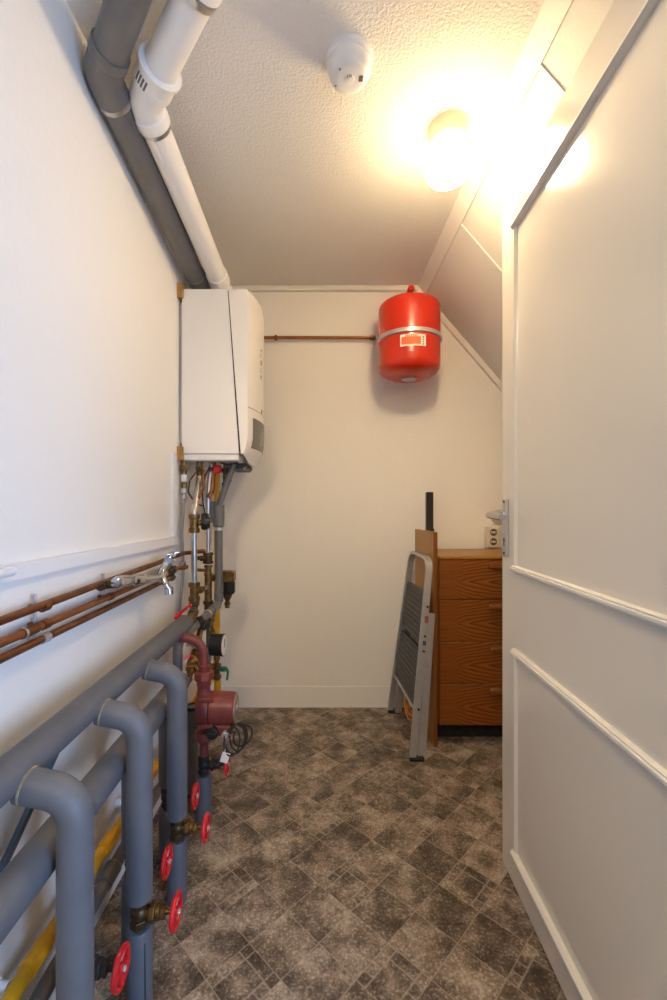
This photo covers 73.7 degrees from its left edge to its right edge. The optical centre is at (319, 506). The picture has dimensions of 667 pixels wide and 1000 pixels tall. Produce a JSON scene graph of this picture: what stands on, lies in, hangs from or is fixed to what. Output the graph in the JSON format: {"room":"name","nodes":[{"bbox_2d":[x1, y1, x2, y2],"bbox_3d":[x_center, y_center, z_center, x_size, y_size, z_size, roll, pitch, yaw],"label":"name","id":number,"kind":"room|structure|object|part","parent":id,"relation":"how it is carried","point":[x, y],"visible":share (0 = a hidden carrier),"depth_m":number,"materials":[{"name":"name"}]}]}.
{"room":"boiler room","nodes":[
{"label":"boiler room","id":0,"kind":"room"},
{"bbox_2d":[0,0,207,999],"bbox_3d":[-0.650,-0.053,1.460,0.100,2.286,2.020,0,0,0],"label":"wall","id":1,"kind":"structure","parent":0,"point":[90,275],"depth_m":1.08,"materials":[{"name":"white paint"}]},
{"bbox_2d":[0,754,58,872],"bbox_3d":[-0.563,0.593,0.850,0.026,0.274,0.156,0,0,34],"label":"pipe","id":2,"kind":"object","parent":1,"relation":"attached to","point":[22,823],"visible":0.44,"depth_m":0.83,"materials":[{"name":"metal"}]},
{"bbox_2d":[27,594,52,643],"bbox_3d":[-0.578,0.233,0.918,0.041,0.107,0.020,0,0,0],"label":"bracket","id":3,"kind":"object","parent":1,"relation":"attached to","point":[48,622],"visible":0.62,"depth_m":0.91,"materials":[{"name":"grey metal"}]},
{"bbox_3d":[-0.586,0.233,0.914,0.008,0.107,0.008,0,0,0],"label":"threaded rod","id":4,"kind":"part","parent":3,"relation":"part of","materials":[{"name":"grey metal"}]},
{"bbox_2d":[0,574,175,663],"bbox_3d":[-0.568,0.270,1.110,0.026,0.022,1.220,0,0,0],"label":"copper pipe","id":5,"kind":"object","parent":3,"relation":"attached to","point":[5,656],"visible":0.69,"depth_m":1.02,"materials":[{"name":"gold metal"}]},
{"bbox_2d":[0,565,187,647],"bbox_3d":[-0.558,0.240,1.152,0.054,0.033,1.304,0,0,0],"label":"copper pipe","id":6,"kind":"object","parent":3,"relation":"attached to","point":[25,632],"visible":0.89,"depth_m":0.98,"materials":[{"name":"brown metal"}]},
{"bbox_2d":[0,549,205,625],"bbox_3d":[-0.564,0.200,1.219,0.078,0.035,1.437,0,0,2],"label":"copper pipe","id":7,"kind":"object","parent":3,"relation":"attached to","point":[104,584],"visible":0.94,"depth_m":1.02,"materials":[{"name":"gold metal"}]},
{"bbox_2d":[110,551,179,594],"bbox_3d":[-0.517,0.221,1.354,0.065,0.141,0.401,0,0,0],"label":"water tap","id":8,"kind":"object","parent":7,"relation":"attached to","point":[122,581],"visible":1,"depth_m":1.41,"materials":[{"name":"silver metal"}]},
{"bbox_3d":[-0.530,0.222,1.422,0.025,0.036,0.197,0,0,0],"label":"inlet arm","id":9,"kind":"part","parent":8,"relation":"part of","materials":[{"name":"silver metal"}]},
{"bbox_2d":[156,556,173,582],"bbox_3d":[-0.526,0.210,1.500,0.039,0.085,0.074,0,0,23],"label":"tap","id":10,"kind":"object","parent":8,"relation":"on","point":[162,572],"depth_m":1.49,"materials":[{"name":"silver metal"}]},
{"bbox_3d":[-0.512,0.257,1.481,0.051,0.069,0.032,0,0,0],"label":"spout","id":11,"kind":"part","parent":8,"relation":"part of","materials":[{"name":"silver metal"}]},
{"bbox_3d":[-0.506,0.165,1.528,0.049,0.030,0.041,0,0,27],"label":"handle","id":12,"kind":"part","parent":8,"relation":"part of","materials":[{"name":"silver metal"}]},
{"bbox_2d":[178,474,187,612],"bbox_3d":[-0.580,0.165,1.888,0.035,0.610,0.048,0,0,0],"label":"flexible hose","id":13,"kind":"object","parent":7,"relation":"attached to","point":[183,490],"visible":0.92,"depth_m":1.88,"materials":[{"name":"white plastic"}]},
{"bbox_3d":[-0.579,-0.057,1.895,0.034,0.050,0.034,0,0,0],"label":"grey knob","id":14,"kind":"part","parent":13,"relation":"part of","materials":[{"name":"grey metal"}]},
{"bbox_2d":[0,453,176,583],"bbox_3d":[-0.583,-0.032,1.161,0.034,0.370,1.321,0,0,0],"label":"trim","id":15,"kind":"structure","parent":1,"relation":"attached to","point":[25,569],"depth_m":1.14,"materials":[{"name":"white plastic"}]},
{"bbox_2d":[49,796,161,999],"bbox_3d":[-0.591,1.055,1.460,0.018,0.070,1.920,0,0,0],"label":"baseboard","id":16,"kind":"structure","parent":1,"relation":"attached to","point":[105,901],"depth_m":1.23,"materials":[{"name":"white plastic"}]},
{"bbox_2d":[97,573,115,600],"bbox_3d":[-0.578,0.218,1.205,0.041,0.079,0.020,0,0,0],"label":"bracket","id":17,"kind":"object","parent":1,"relation":"attached to","point":[113,595],"visible":0.43,"depth_m":1.20,"materials":[{"name":"grey metal"}]},
{"bbox_3d":[-0.586,0.218,1.201,0.008,0.079,0.008,0,0,0],"label":"threaded rod","id":18,"kind":"part","parent":17,"relation":"part of","materials":[{"name":"grey metal"}]},
{"bbox_2d":[0,474,219,999],"bbox_3d":[-0.536,0.349,1.402,0.124,1.088,1.805,0,0,2],"label":"gas pipe","id":19,"kind":"object","parent":1,"relation":"attached to","point":[13,989],"visible":0.3,"depth_m":0.89,"materials":[{"name":"yellow metal"}]},
{"bbox_2d":[177,446,183,460],"bbox_3d":[-0.588,-0.226,1.888,0.024,0.058,0.050,0,0,0],"label":"wooden block","id":20,"kind":"object","parent":1,"relation":"attached to","point":[180,449],"visible":0.8,"depth_m":1.86,"materials":[{"name":"brown wood"}]},
{"bbox_2d":[180,303,181,443],"bbox_3d":[-0.592,-0.570,2.080,0.016,0.600,0.360,0,0,0],"label":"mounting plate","id":21,"kind":"object","parent":1,"relation":"attached to","point":[180,303],"visible":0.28,"depth_m":1.90,"materials":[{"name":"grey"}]},
{"bbox_2d":[177,283,185,301],"bbox_3d":[-0.588,-0.910,1.888,0.024,0.058,0.050,0,0,0],"label":"wooden block","id":22,"kind":"object","parent":1,"relation":"attached to","point":[180,287],"visible":0.86,"depth_m":1.86,"materials":[{"name":"brown wood"}]},
{"bbox_2d":[182,289,263,473],"bbox_3d":[-0.423,-0.533,2.080,0.320,0.775,0.400,0,0,0],"label":"boiler","id":23,"kind":"object","parent":1,"relation":"attached to","point":[223,329],"depth_m":1.88,"materials":[{"name":"white metal"}]},
{"bbox_2d":[28,463,235,999],"bbox_3d":[-0.524,0.394,1.264,0.141,1.187,1.529,0,0,6],"label":"drain pipe","id":24,"kind":"object","parent":23,"relation":"attached to","point":[46,985],"visible":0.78,"depth_m":1.60,"materials":[{"name":"grey plastic"}]},
{"bbox_2d":[196,616,210,630],"bbox_3d":[-0.480,0.469,1.791,0.071,0.061,0.061,0,0,0],"label":"drain union","id":25,"kind":"object","parent":24,"relation":"attached to","point":[204,624],"visible":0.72,"depth_m":1.78,"materials":[{"name":"metal"}]},
{"bbox_2d":[208,601,220,613],"bbox_3d":[-0.463,0.442,1.950,0.041,0.049,0.066,0,0,9],"label":"socket","id":26,"kind":"object","parent":24,"relation":"attached to","point":[216,605],"depth_m":1.93,"materials":[{"name":"grey plastic"}]},
{"bbox_2d":[214,592,222,601],"bbox_3d":[-0.455,0.404,2.000,0.041,0.042,0.041,0,0,0],"label":"socket","id":27,"kind":"object","parent":24,"relation":"attached to","point":[218,596],"depth_m":1.98,"materials":[{"name":"grey plastic"}]},
{"bbox_2d":[84,0,210,288],"bbox_3d":[-0.493,-1.052,1.395,0.314,0.265,1.412,0,0,-13],"label":"flue pipe","id":28,"kind":"object","parent":23,"relation":"attached to","point":[112,41],"visible":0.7,"depth_m":1.18,"materials":[{"name":"grey plastic"}]},
{"bbox_2d":[129,0,231,288],"bbox_3d":[-0.398,-1.052,1.413,0.328,0.265,1.373,0,0,-14],"label":"flue pipe","id":29,"kind":"object","parent":23,"relation":"attached to","point":[156,73],"visible":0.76,"depth_m":1.17,"materials":[{"name":"white plastic"}]},
{"bbox_2d":[180,460,187,474],"bbox_3d":[-0.579,-0.168,1.886,0.030,0.064,0.053,0,0,0],"label":"valve","id":30,"kind":"object","parent":23,"relation":"attached to","point":[183,467],"visible":0.97,"depth_m":1.88,"materials":[{"name":"gold metal"}]},
{"bbox_2d":[188,462,209,615],"bbox_3d":[-0.496,0.122,1.849,0.088,0.650,0.213,0,0,0],"label":"pipe","id":31,"kind":"object","parent":23,"relation":"attached to","point":[195,588],"visible":0.89,"depth_m":1.82,"materials":[{"name":"metal"}]},
{"bbox_2d":[188,468,201,505],"bbox_3d":[-0.528,-0.085,1.871,0.058,0.165,0.042,0,0,-32],"label":"wire","id":32,"kind":"object","parent":31,"relation":"attached to","point":[198,468],"visible":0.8,"depth_m":1.86,"materials":[{"name":"black rubber"}]},
{"bbox_2d":[198,469,204,498],"bbox_3d":[-0.502,-0.080,1.877,0.027,0.163,0.055,0,0,24],"label":"copper capillary","id":33,"kind":"object","parent":31,"relation":"attached to","point":[202,470],"visible":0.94,"depth_m":1.88,"materials":[{"name":"orange metal"}]},
{"bbox_3d":[-0.474,0.060,1.848,0.037,0.070,0.056,0,0,-16],"label":"valve motor","id":34,"kind":"part","parent":31,"relation":"part of","materials":[{"name":"black plastic"}]},
{"bbox_2d":[202,465,210,513],"bbox_3d":[-0.483,-0.075,1.870,0.033,0.213,0.086,0,0,0],"label":"wire","id":35,"kind":"object","parent":31,"relation":"attached to","point":[209,465],"visible":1,"depth_m":1.87,"materials":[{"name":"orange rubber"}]},
{"bbox_2d":[196,461,203,475],"bbox_3d":[-0.522,-0.168,1.921,0.030,0.064,0.053,0,0,0],"label":"valve","id":36,"kind":"object","parent":23,"relation":"attached to","point":[199,463],"visible":0.86,"depth_m":1.92,"materials":[{"name":"gold metal"}]},
{"bbox_2d":[197,462,215,661],"bbox_3d":[-0.496,0.289,1.947,0.088,1.001,0.045,0,0,-26],"label":"pipe","id":37,"kind":"object","parent":23,"relation":"attached to","point":[207,558],"visible":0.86,"depth_m":1.94,"materials":[{"name":"metal"}]},
{"bbox_2d":[212,570,235,607],"bbox_3d":[-0.451,0.376,2.017,0.126,0.166,0.106,0,0,0],"label":"air vent","id":38,"kind":"object","parent":37,"relation":"attached to","point":[229,576],"visible":0.87,"depth_m":2.01,"materials":[{"name":"black plastic"}]},
{"bbox_3d":[-0.456,-0.166,1.991,0.041,0.041,0.079,0,0,0],"label":"red knob","id":39,"kind":"part","parent":23,"relation":"part of","materials":[{"name":"red plastic"}]},
{"bbox_2d":[222,464,227,476],"bbox_3d":[-0.430,-0.168,2.021,0.030,0.064,0.053,0,0,0],"label":"valve","id":40,"kind":"object","parent":23,"relation":"attached to","point":[225,467],"visible":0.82,"depth_m":2.02,"materials":[{"name":"gold metal"}]},
{"bbox_2d":[229,463,251,472],"bbox_3d":[-0.374,-0.191,2.115,0.072,0.038,0.210,0,0,0],"label":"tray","id":41,"kind":"object","parent":23,"relation":"on","point":[240,467],"depth_m":2.07,"materials":[{"name":"grey plastic"}]},
{"bbox_3d":[-0.281,-0.320,2.062,0.034,0.130,0.276,0,0,2],"label":"control panel","id":42,"kind":"part","parent":23,"relation":"part of","materials":[{"name":"grey plastic"}]},
{"bbox_2d":[66,0,543,284],"bbox_3d":[-0.085,-1.246,1.460,1.230,0.100,2.120,0,0,0],"label":"ceiling","id":43,"kind":"structure","parent":0,"point":[296,179],"depth_m":1.38,"materials":[{"name":"white paint"}]},
{"bbox_2d":[326,33,371,93],"bbox_3d":[0.078,-1.164,1.183,0.122,0.063,0.122,0,0,0],"label":"smoke detector","id":44,"kind":"object","parent":43,"relation":"attached to","point":[349,56],"visible":1,"depth_m":1.15,"materials":[{"name":"white plastic"}]},
{"bbox_2d":[424,110,472,190],"bbox_3d":[0.402,-1.107,1.400,0.148,0.179,0.148,0,0,0],"label":"ceiling lamp","id":45,"kind":"object","parent":43,"relation":"attached to","point":[448,157],"visible":1,"depth_m":1.35,"materials":[{"name":"opal glass"},{"name":"white porcelain"}]},
{"bbox_2d":[94,708,566,999],"bbox_3d":[0.350,1.140,0.210,2.100,0.100,4.620,0,0,0],"label":"floor","id":46,"kind":"structure","parent":0,"point":[333,864],"depth_m":1.31,"materials":[{"name":"tile"}]},
{"bbox_2d":[10,765,93,999],"bbox_3d":[-0.398,0.756,0.721,0.182,0.667,0.073,0,0,0],"label":"insulated riser","id":47,"kind":"object","parent":46,"relation":"on","point":[59,794],"visible":1,"depth_m":0.70,"materials":[{"name":"grey foam insulation"},{"name":"aged brass"},{"name":"red enamel"}]},
{"bbox_2d":[94,941,130,995],"bbox_3d":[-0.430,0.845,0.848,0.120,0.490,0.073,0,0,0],"label":"valve","id":48,"kind":"object","parent":47,"relation":"attached to","point":[102,966],"visible":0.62,"depth_m":0.84,"materials":[{"name":"red metal"}]},
{"bbox_2d":[93,698,182,999],"bbox_3d":[-0.398,0.756,0.978,0.182,0.667,0.073,0,0,0],"label":"insulated riser","id":49,"kind":"object","parent":46,"relation":"on","point":[127,718],"visible":1,"depth_m":0.96,"materials":[{"name":"grey foam insulation"},{"name":"aged brass"},{"name":"red enamel"}]},
{"bbox_2d":[121,774,172,945],"bbox_3d":[-0.430,0.845,1.103,0.120,0.490,0.073,0,0,0],"label":"insulated riser","id":50,"kind":"object","parent":46,"relation":"on","point":[165,862],"visible":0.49,"depth_m":1.08,"materials":[{"name":"grey foam pipe insulation"},{"name":"red enamel"},{"name":"brass"}]},
{"bbox_2d":[141,659,210,907],"bbox_3d":[-0.398,0.756,1.235,0.182,0.667,0.073,0,0,0],"label":"insulated riser","id":51,"kind":"object","parent":46,"relation":"on","point":[169,675],"visible":0.98,"depth_m":1.21,"materials":[{"name":"grey foam pipe insulation"},{"name":"red enamel"},{"name":"aged brass"}]},
{"bbox_2d":[158,717,199,869],"bbox_3d":[-0.430,0.845,1.354,0.120,0.490,0.073,0,0,0],"label":"insulated riser","id":52,"kind":"object","parent":46,"relation":"on","point":[163,824],"visible":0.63,"depth_m":1.33,"materials":[{"name":"grey foam pipe insulation"},{"name":"red enamel"},{"name":"brass"}]},
{"bbox_2d":[187,702,198,802],"bbox_3d":[-0.474,0.915,1.660,0.054,0.350,0.054,0,0,0],"label":"standpipe","id":53,"kind":"object","parent":46,"relation":"on","point":[192,745],"visible":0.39,"depth_m":1.64,"materials":[{"name":"grey plastic"}]},
{"bbox_2d":[178,633,238,824],"bbox_3d":[-0.385,0.764,1.534,0.202,0.652,0.127,0,0,0],"label":"pump","id":54,"kind":"object","parent":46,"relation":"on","point":[216,711],"visible":0.9,"depth_m":1.51,"materials":[{"name":"red metal"}]},
{"bbox_3d":[-0.360,0.755,1.482,0.042,0.041,0.025,0,0,0],"label":"speed knob","id":55,"kind":"part","parent":54,"relation":"part of","materials":[{"name":"black plastic"}]},
{"bbox_3d":[-0.335,0.695,1.540,0.086,0.113,0.113,0,0,0],"label":"motor","id":56,"kind":"part","parent":54,"relation":"part of","materials":[{"name":"red metal"}]},
{"bbox_2d":[220,722,252,763],"bbox_3d":[-0.278,0.785,1.492,0.116,0.127,0.042,0,0,-24],"label":"power cable","id":57,"kind":"object","parent":54,"relation":"hanging from","point":[225,756],"visible":1,"depth_m":1.49,"materials":[{"name":"black rubber"}]},
{"bbox_2d":[387,551,434,761],"bbox_3d":[0.433,0.653,2.142,0.127,0.874,0.483,0,0,-3],"label":"step ladder","id":58,"kind":"object","parent":46,"relation":"on","point":[412,665],"visible":1,"depth_m":2.00,"materials":[{"name":"metal"}]},
{"bbox_3d":[0.440,0.747,2.307,0.039,0.675,0.136,0,0,-33],"label":"leg","id":59,"kind":"part","parent":58,"relation":"part of","materials":[{"name":"metal"}]},
{"bbox_2d":[405,697,412,720],"bbox_3d":[0.438,0.919,2.158,0.040,0.220,0.151,0,0,0],"label":"cord","id":60,"kind":"object","parent":58,"relation":"hanging from","point":[407,707],"visible":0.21,"depth_m":2.19,"materials":[{"name":"orange plastic"}]},
{"bbox_3d":[0.436,0.636,2.124,0.015,0.017,0.325,0,0,-5],"label":"step rail","id":61,"kind":"part","parent":58,"relation":"part of","materials":[{"name":"black metal"}]},
{"bbox_3d":[0.464,0.777,1.951,0.107,0.615,0.036,0,0,-40],"label":"leg","id":62,"kind":"part","parent":58,"relation":"part of","materials":[{"name":"metal"}]},
{"bbox_2d":[415,529,436,746],"bbox_3d":[0.512,0.602,2.160,0.018,0.976,0.281,0,0,-5],"label":"wooden board","id":63,"kind":"object","parent":46,"relation":"on","point":[425,541],"visible":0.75,"depth_m":2.03,"materials":[{"name":"brown wood"}]},
{"bbox_2d":[426,492,433,531],"bbox_3d":[0.592,0.505,2.395,0.041,1.170,0.032,0,0,0],"label":"rail","id":64,"kind":"object","parent":46,"relation":"on","point":[429,495],"visible":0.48,"depth_m":2.38,"materials":[{"name":"black plastic"}]},
{"bbox_2d":[437,549,501,736],"bbox_3d":[0.843,0.656,2.185,0.609,0.867,0.380,0,0,0],"label":"dresser","id":65,"kind":"object","parent":46,"relation":"on","point":[469,581],"visible":0.41,"depth_m":2.02,"materials":[{"name":"brown wood"}]},
{"bbox_3d":[0.549,0.615,2.200,0.018,0.759,0.340,0,0,0],"label":"panel","id":66,"kind":"part","parent":65,"relation":"part of","materials":[{"name":"brown wood"}]},
{"bbox_3d":[0.843,0.329,2.170,0.601,0.183,0.300,0,0,0],"label":"drawer","id":67,"kind":"part","parent":65,"relation":"part of","materials":[{"name":"brown wood"}]},
{"bbox_3d":[0.843,0.517,2.170,0.601,0.188,0.300,0,0,0],"label":"drawer","id":68,"kind":"part","parent":65,"relation":"part of","materials":[{"name":"brown wood"}]},
{"bbox_3d":[0.843,0.707,2.170,0.601,0.188,0.300,0,0,0],"label":"drawer","id":69,"kind":"part","parent":65,"relation":"part of","materials":[{"name":"brown wood"}]},
{"bbox_3d":[0.843,0.898,2.170,0.601,0.188,0.300,0,0,0],"label":"drawer","id":70,"kind":"part","parent":65,"relation":"part of","materials":[{"name":"brown wood"}]},
{"bbox_3d":[0.843,0.265,2.008,0.155,0.022,0.026,0,0,0],"label":"handle","id":71,"kind":"part","parent":65,"relation":"part of","materials":[{"name":"brown wood"}]},
{"bbox_3d":[0.843,0.451,2.008,0.155,0.022,0.026,0,0,0],"label":"handle","id":72,"kind":"part","parent":65,"relation":"part of","materials":[{"name":"brown wood"}]},
{"bbox_3d":[0.843,0.641,2.008,0.155,0.022,0.026,0,0,0],"label":"handle","id":73,"kind":"part","parent":65,"relation":"part of","materials":[{"name":"brown wood"}]},
{"bbox_3d":[0.843,0.832,2.008,0.155,0.022,0.026,0,0,0],"label":"handle","id":74,"kind":"part","parent":65,"relation":"part of","materials":[{"name":"brown wood"}]},
{"bbox_2d":[210,292,501,685],"bbox_3d":[0.350,-0.053,2.470,2.100,2.286,0.100,0,0,0],"label":"wall","id":75,"kind":"structure","parent":0,"point":[319,536],"depth_m":2.42,"materials":[{"name":"white paint"}]},
{"bbox_2d":[210,686,411,707],"bbox_3d":[0.350,1.032,2.421,1.900,0.116,0.008,0,0,0],"label":"baseboard","id":76,"kind":"structure","parent":75,"relation":"attached to","point":[249,696],"depth_m":2.42,"materials":[{"name":"white paint"}]},
{"bbox_2d":[211,285,417,291],"bbox_3d":[-0.035,-1.182,2.408,1.130,0.028,0.024,0,0,0],"label":"trim","id":77,"kind":"structure","parent":75,"relation":"attached to","point":[251,288],"depth_m":2.40,"materials":[{"name":"white paint"}]},
{"bbox_2d":[264,335,375,340],"bbox_3d":[-0.100,-0.910,2.398,0.800,0.027,0.044,0,0,0],"label":"copper pipe","id":78,"kind":"object","parent":75,"relation":"attached to","point":[371,337],"visible":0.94,"depth_m":2.38,"materials":[{"name":"gold metal"}]},
{"bbox_2d":[377,285,441,382],"bbox_3d":[0.450,-0.867,2.251,0.323,0.449,0.334,0,0,0],"label":"vessel","id":79,"kind":"object","parent":75,"relation":"attached to","point":[409,340],"visible":1,"depth_m":2.12,"materials":[{"name":"red paint"}]},
{"bbox_3d":[0.450,-0.645,2.246,0.074,0.006,0.074,0,0,0],"label":"plate","id":80,"kind":"part","parent":79,"relation":"part of","materials":[{"name":"grey metal"}]},
{"bbox_2d":[401,336,420,344],"bbox_3d":[0.429,-0.785,2.097,0.091,0.036,0.008,0,0,8],"label":"print","id":81,"kind":"object","parent":79,"relation":"attached to","point":[405,340],"depth_m":2.09,"materials":[{"name":"orange"}]},
{"bbox_2d":[415,287,501,391],"bbox_3d":[0.878,-0.770,2.409,0.739,0.851,0.022,0,0,0],"label":"trim","id":82,"kind":"structure","parent":75,"relation":"attached to","point":[444,320],"depth_m":2.40,"materials":[{"name":"white paint"}]},
{"bbox_2d":[485,526,498,547],"bbox_3d":[0.925,0.160,2.394,0.064,0.114,0.052,0,0,0],"label":"wall socket","id":83,"kind":"object","parent":75,"relation":"attached to","point":[491,532],"visible":1,"depth_m":2.37,"materials":[{"name":"beige plastic"}]},
{"bbox_2d":[489,537,497,545],"bbox_3d":[0.925,0.185,2.370,0.048,0.048,0.005,0,0,0],"label":"outlet","id":84,"kind":"object","parent":83,"relation":"attached to","point":[493,541],"depth_m":2.37,"materials":[{"name":"brown"}]},
{"bbox_2d":[489,528,497,536],"bbox_3d":[0.925,0.135,2.370,0.048,0.048,0.005,0,0,0],"label":"outlet","id":85,"kind":"object","parent":83,"relation":"attached to","point":[493,532],"depth_m":2.37,"materials":[{"name":"brown"}]},
{"bbox_2d":[491,509,501,525],"bbox_3d":[0.970,0.061,2.409,0.088,0.096,0.022,0,0,0],"label":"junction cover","id":86,"kind":"object","parent":75,"relation":"attached to","point":[498,522],"visible":0.46,"depth_m":2.41,"materials":[{"name":"beige plastic"}]},
{"bbox_2d":[427,0,614,381],"bbox_3d":[0.965,-0.741,1.460,0.870,1.109,2.120,0,0,0],"label":"sloped ceiling","id":87,"kind":"structure","parent":0,"point":[467,285],"depth_m":1.65,"materials":[{"name":"white paint"}]},
{"bbox_2d":[460,224,501,273],"bbox_3d":[0.914,-0.748,1.805,0.695,0.806,0.010,0,0,0],"label":"trim","id":88,"kind":"structure","parent":87,"relation":"attached to","point":[461,225],"depth_m":1.80,"materials":[{"name":"white paint"}]},
{"bbox_2d":[418,0,572,292],"bbox_3d":[0.551,-1.169,1.460,0.044,0.053,1.920,0,0,0],"label":"trim","id":89,"kind":"structure","parent":87,"relation":"attached to","point":[552,13],"depth_m":1.33,"materials":[{"name":"white paint"}]},
{"bbox_2d":[539,64,564,95],"bbox_3d":[0.914,-0.748,1.155,0.695,0.806,0.010,0,0,0],"label":"trim","id":90,"kind":"structure","parent":87,"relation":"attached to","point":[542,68],"depth_m":1.15,"materials":[{"name":"white paint"}]},
{"bbox_3d":[0.350,-0.053,0.450,2.100,2.286,0.100,0,0,0],"label":"wall","id":91,"kind":"structure","parent":0,"visible":0},
{"bbox_2d":[0,672,189,944],"bbox_3d":[-0.462,0.578,1.004,0.065,0.065,1.008,0,0,0],"label":"header","id":92,"kind":"object","parent":91,"relation":"attached to","point":[25,875],"visible":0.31,"depth_m":0.72,"materials":[{"name":"grey metal"}]},
{"bbox_2d":[0,615,192,808],"bbox_3d":[-0.502,0.431,1.097,0.062,0.062,1.193,0,0,0],"label":"header","id":93,"kind":"object","parent":91,"relation":"attached to","point":[42,745],"visible":1,"depth_m":0.88,"materials":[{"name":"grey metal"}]},
{"bbox_2d":[174,604,196,622],"bbox_3d":[-0.520,0.413,1.715,0.076,0.076,0.062,0,0,0],"label":"valve","id":94,"kind":"object","parent":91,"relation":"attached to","point":[193,616],"visible":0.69,"depth_m":1.71,"materials":[{"name":"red metal"}]},
{"bbox_3d":[-0.526,0.406,1.714,0.069,0.060,0.029,0,0,-28],"label":"lever","id":95,"kind":"part","parent":94,"relation":"part of","materials":[{"name":"red plastic"}]},
{"bbox_2d":[183,643,198,682],"bbox_3d":[-0.447,0.496,1.452,0.056,0.149,0.281,0,0,-6],"label":"valve","id":96,"kind":"object","parent":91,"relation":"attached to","point":[192,663],"depth_m":1.59,"materials":[{"name":"gold metal"}]},
{"bbox_2d":[196,628,202,638],"bbox_3d":[-0.466,0.464,1.617,0.056,0.056,0.140,0,0,-6],"label":"valve","id":97,"kind":"object","parent":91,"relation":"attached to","point":[199,632],"depth_m":1.75,"materials":[{"name":"gold metal"}]},
{"bbox_2d":[208,614,228,690],"bbox_3d":[-0.444,0.633,1.795,0.112,0.347,0.221,0,0,-33],"label":"pressure gauge","id":98,"kind":"object","parent":97,"relation":"attached to","point":[217,646],"visible":0.69,"depth_m":1.74,"materials":[{"name":"black plastic"}]},
{"bbox_3d":[-0.425,0.667,1.739,0.079,0.175,0.033,0,0,-30],"label":"brass stem","id":99,"kind":"part","parent":98,"relation":"part of","materials":[{"name":"gold metal"}]},
{"bbox_3d":[-0.379,0.648,1.740,0.056,0.048,0.019,0,0,21],"label":"lever","id":100,"kind":"part","parent":98,"relation":"part of","materials":[{"name":"green"}]},
{"bbox_2d":[486,0,666,999],"bbox_3d":[0.544,0.081,0.938,0.110,2.006,0.856,0,0,0],"label":"door","id":101,"kind":"structure","parent":91,"relation":"in","point":[583,514],"depth_m":0.88,"materials":[{"name":"beige paint"}]},
{"bbox_3d":[0.521,0.024,1.283,0.063,0.030,0.130,0,0,0],"label":"lever","id":102,"kind":"part","parent":101,"relation":"part of","materials":[{"name":"silver metal"}]},
{"bbox_3d":[0.554,0.061,1.330,0.007,0.172,0.040,0,0,3],"label":"handle plate","id":103,"kind":"part","parent":101,"relation":"part of","materials":[{"name":"grey metal"}]},
{"bbox_3d":[0.550,0.696,1.256,0.008,0.551,0.019,0,0,0],"label":"moulding","id":104,"kind":"part","parent":101,"relation":"part of","materials":[{"name":"beige paint"}]},
{"bbox_3d":[0.550,-0.311,1.256,0.008,0.953,0.019,0,0,0],"label":"moulding","id":105,"kind":"part","parent":101,"relation":"part of","materials":[{"name":"beige paint"}]},
{"bbox_3d":[0.533,0.981,0.939,0.015,0.019,0.654,0,0,3],"label":"moulding","id":106,"kind":"part","parent":101,"relation":"part of","materials":[{"name":"white paint"}]},
{"bbox_3d":[0.533,-0.797,0.939,0.015,0.019,0.654,0,0,3],"label":"moulding","id":107,"kind":"part","parent":101,"relation":"part of","materials":[{"name":"white paint"}]},
{"bbox_3d":[0.533,0.411,0.939,0.015,0.019,0.654,0,0,3],"label":"moulding","id":108,"kind":"part","parent":101,"relation":"part of","materials":[{"name":"white paint"}]},
{"bbox_3d":[0.533,0.175,0.939,0.015,0.019,0.654,0,0,3],"label":"moulding","id":109,"kind":"part","parent":101,"relation":"part of","materials":[{"name":"white paint"}]}
]}

